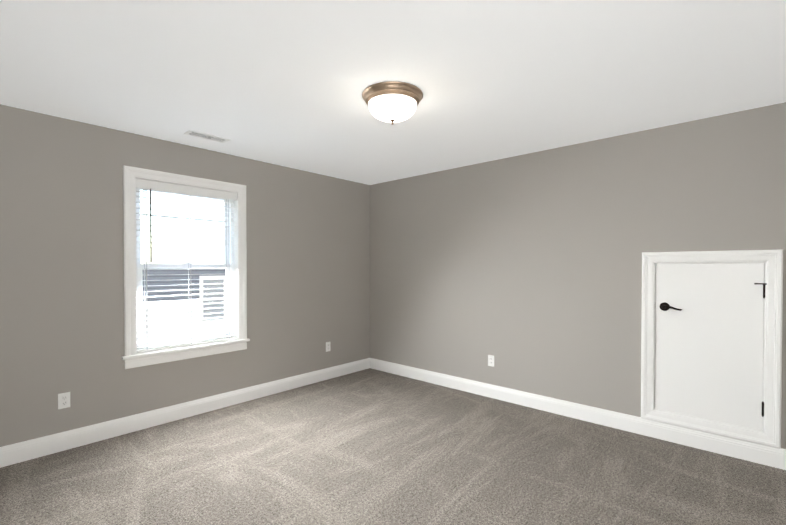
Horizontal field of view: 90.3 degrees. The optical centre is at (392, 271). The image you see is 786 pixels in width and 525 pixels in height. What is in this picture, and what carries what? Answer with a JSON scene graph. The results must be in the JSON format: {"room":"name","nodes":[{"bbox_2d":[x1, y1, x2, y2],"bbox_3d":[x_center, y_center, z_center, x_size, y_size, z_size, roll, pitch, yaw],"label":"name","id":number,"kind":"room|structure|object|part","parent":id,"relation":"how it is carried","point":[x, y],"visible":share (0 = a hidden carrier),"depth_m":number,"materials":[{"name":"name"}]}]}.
{"room":"empty bedroom","nodes":[
{"label":"empty bedroom","id":0,"kind":"room"},
{"bbox_2d":[0,104,369,446],"bbox_3d":[-1.806,0.084,3.678,0.160,2.440,4.620,1,1,42],"label":"wall","id":1,"kind":"structure","parent":0,"point":[62,264],"depth_m":3.11,"materials":[{"name":"paint"}]},
{"bbox_2d":[58,392,69,408],"bbox_3d":[-2.420,0.949,2.879,0.009,0.114,0.070,1,1,42],"label":"electrical outlet","id":2,"kind":"object","parent":1,"relation":"attached to","point":[63,400],"visible":1,"depth_m":2.88,"materials":[{"name":"white plastic"}]},
{"bbox_2d":[0,358,369,467],"bbox_3d":[-1.741,1.237,3.634,0.014,0.135,4.300,1,1,42],"label":"baseboard","id":3,"kind":"structure","parent":1,"relation":"attached to","point":[19,452],"depth_m":3.32,"materials":[{"name":"white paint"}]},
{"bbox_2d":[122,165,249,368],"bbox_3d":[-1.868,-0.038,3.577,0.199,1.639,1.080,1,1,42],"label":"window","id":4,"kind":"structure","parent":1,"relation":"in","point":[132,358],"depth_m":3.47,"materials":[{"name":"white paint"}]},
{"bbox_3d":[-1.911,-0.051,3.616,0.041,1.328,0.750,1,1,42],"label":"glass","id":5,"kind":"part","parent":4,"relation":"part of","materials":[{"name":"clear glass"}]},
{"bbox_3d":[-1.911,-0.041,3.616,0.083,1.490,0.892,1,1,42],"label":"window sash unit","id":6,"kind":"part","parent":4,"relation":"part of","materials":[{"name":"white"}]},
{"bbox_2d":[135,178,236,352],"bbox_3d":[-1.850,-0.051,3.562,0.060,1.442,0.864,1,1,42],"label":"window blind","id":7,"kind":"object","parent":4,"relation":"attached to","point":[143,184],"visible":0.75,"depth_m":3.52,"materials":[{"name":"white plastic"}]},
{"bbox_2d":[150,189,151,262],"bbox_3d":[-2.045,-0.389,3.302,0.014,0.625,0.014,1,1,42],"label":"blind wand","id":8,"kind":"object","parent":7,"relation":"hanging from","point":[150,226],"visible":1,"depth_m":3.30,"materials":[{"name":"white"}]},
{"bbox_2d":[137,178,237,338],"bbox_3d":[-1.852,-0.055,3.563,0.074,1.461,0.892,1,1,42],"label":"liner","id":9,"kind":"object","parent":4,"relation":"attached to","point":[236,266],"visible":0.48,"depth_m":3.88,"materials":[{"name":"white paint"}]},
{"bbox_2d":[326,342,330,351],"bbox_3d":[-0.779,0.902,4.703,0.009,0.114,0.070,1,1,42],"label":"electrical outlet","id":10,"kind":"object","parent":1,"relation":"attached to","point":[328,347],"visible":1,"depth_m":4.70,"materials":[{"name":"white plastic"}]},
{"bbox_2d":[0,368,785,524],"bbox_3d":[-0.074,1.373,2.135,4.820,0.100,4.620,1,1,42],"label":"floor","id":11,"kind":"structure","parent":0,"point":[369,446],"depth_m":2.58,"materials":[{"name":"carpet"}]},
{"bbox_2d":[0,0,785,184],"bbox_3d":[-0.074,-1.167,2.105,4.820,0.100,4.620,1,1,42],"label":"ceiling","id":12,"kind":"structure","parent":0,"point":[286,83],"depth_m":2.17,"materials":[{"name":"white paint"}]},
{"bbox_2d":[183,130,230,143],"bbox_3d":[-1.550,-1.127,3.272,0.140,0.008,0.335,1,1,42],"label":"ceiling vent","id":13,"kind":"object","parent":12,"relation":"in","point":[193,133],"visible":1,"depth_m":3.25,"materials":[{"name":"white metal"}]},
{"bbox_2d":[362,81,422,124],"bbox_3d":[-0.003,-1.028,2.492,0.389,0.186,0.389,1,1,42],"label":"ceiling light","id":14,"kind":"object","parent":12,"relation":"attached to","point":[392,102],"visible":1,"depth_m":2.38,"materials":[{"name":"white glass"}]},
{"bbox_3d":[-0.003,-1.016,2.492,0.308,0.100,0.308,1,1,42],"label":"lamp shade","id":15,"kind":"part","parent":14,"relation":"part of","materials":[{"name":"white glass"}]},
{"bbox_2d":[370,102,785,448],"bbox_3d":[1.477,0.084,3.724,4.660,2.440,0.160,1,1,42],"label":"wall","id":16,"kind":"structure","parent":0,"point":[525,270],"depth_m":3.55,"materials":[{"name":"paint"}]},
{"bbox_2d":[488,355,493,366],"bbox_3d":[1.012,0.920,4.038,0.070,0.114,0.009,1,1,42],"label":"electrical outlet","id":17,"kind":"object","parent":16,"relation":"attached to","point":[490,360],"visible":1,"depth_m":4.04,"materials":[{"name":"white plastic"}]},
{"bbox_2d":[370,358,785,469],"bbox_3d":[1.359,1.236,3.727,4.500,0.135,0.014,1,1,42],"label":"baseboard","id":18,"kind":"structure","parent":16,"relation":"attached to","point":[751,452],"depth_m":3.30,"materials":[{"name":"white paint"}]},
{"bbox_2d":[641,249,782,448],"bbox_3d":[2.321,0.513,2.903,0.801,1.330,0.110,1,1,42],"label":"door frame","id":19,"kind":"structure","parent":16,"relation":"in","point":[769,434],"depth_m":2.75,"materials":[{"name":"white paint"}]},
{"bbox_2d":[655,263,766,430],"bbox_3d":[2.307,0.514,2.877,0.633,1.150,0.072,1,1,42],"label":"access door","id":20,"kind":"structure","parent":19,"relation":"attached to","point":[709,351],"depth_m":2.86,"materials":[{"name":"white paint"}]},
{"bbox_2d":[655,302,681,310],"bbox_3d":[2.125,0.272,3.017,0.176,0.066,0.091,1,1,42],"label":"door lever","id":21,"kind":"object","parent":20,"relation":"attached to","point":[664,306],"visible":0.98,"depth_m":3.02,"materials":[{"name":"black metal"}]},
{"bbox_3d":[2.517,0.534,2.684,0.062,0.915,0.064,1,1,42],"label":"access door hinges","id":22,"kind":"part","parent":20,"relation":"part of","materials":[{"name":"black metal"}]},
{"label":"outside","id":23,"kind":"structure","parent":0,"visible":0},
{"bbox_2d":[141,214,225,341],"bbox_3d":[-4.982,1.151,12.130,6.230,6.105,16.000,1,1,42],"label":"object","id":24,"kind":"structure","parent":23,"point":[160,291],"depth_m":8.20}
]}

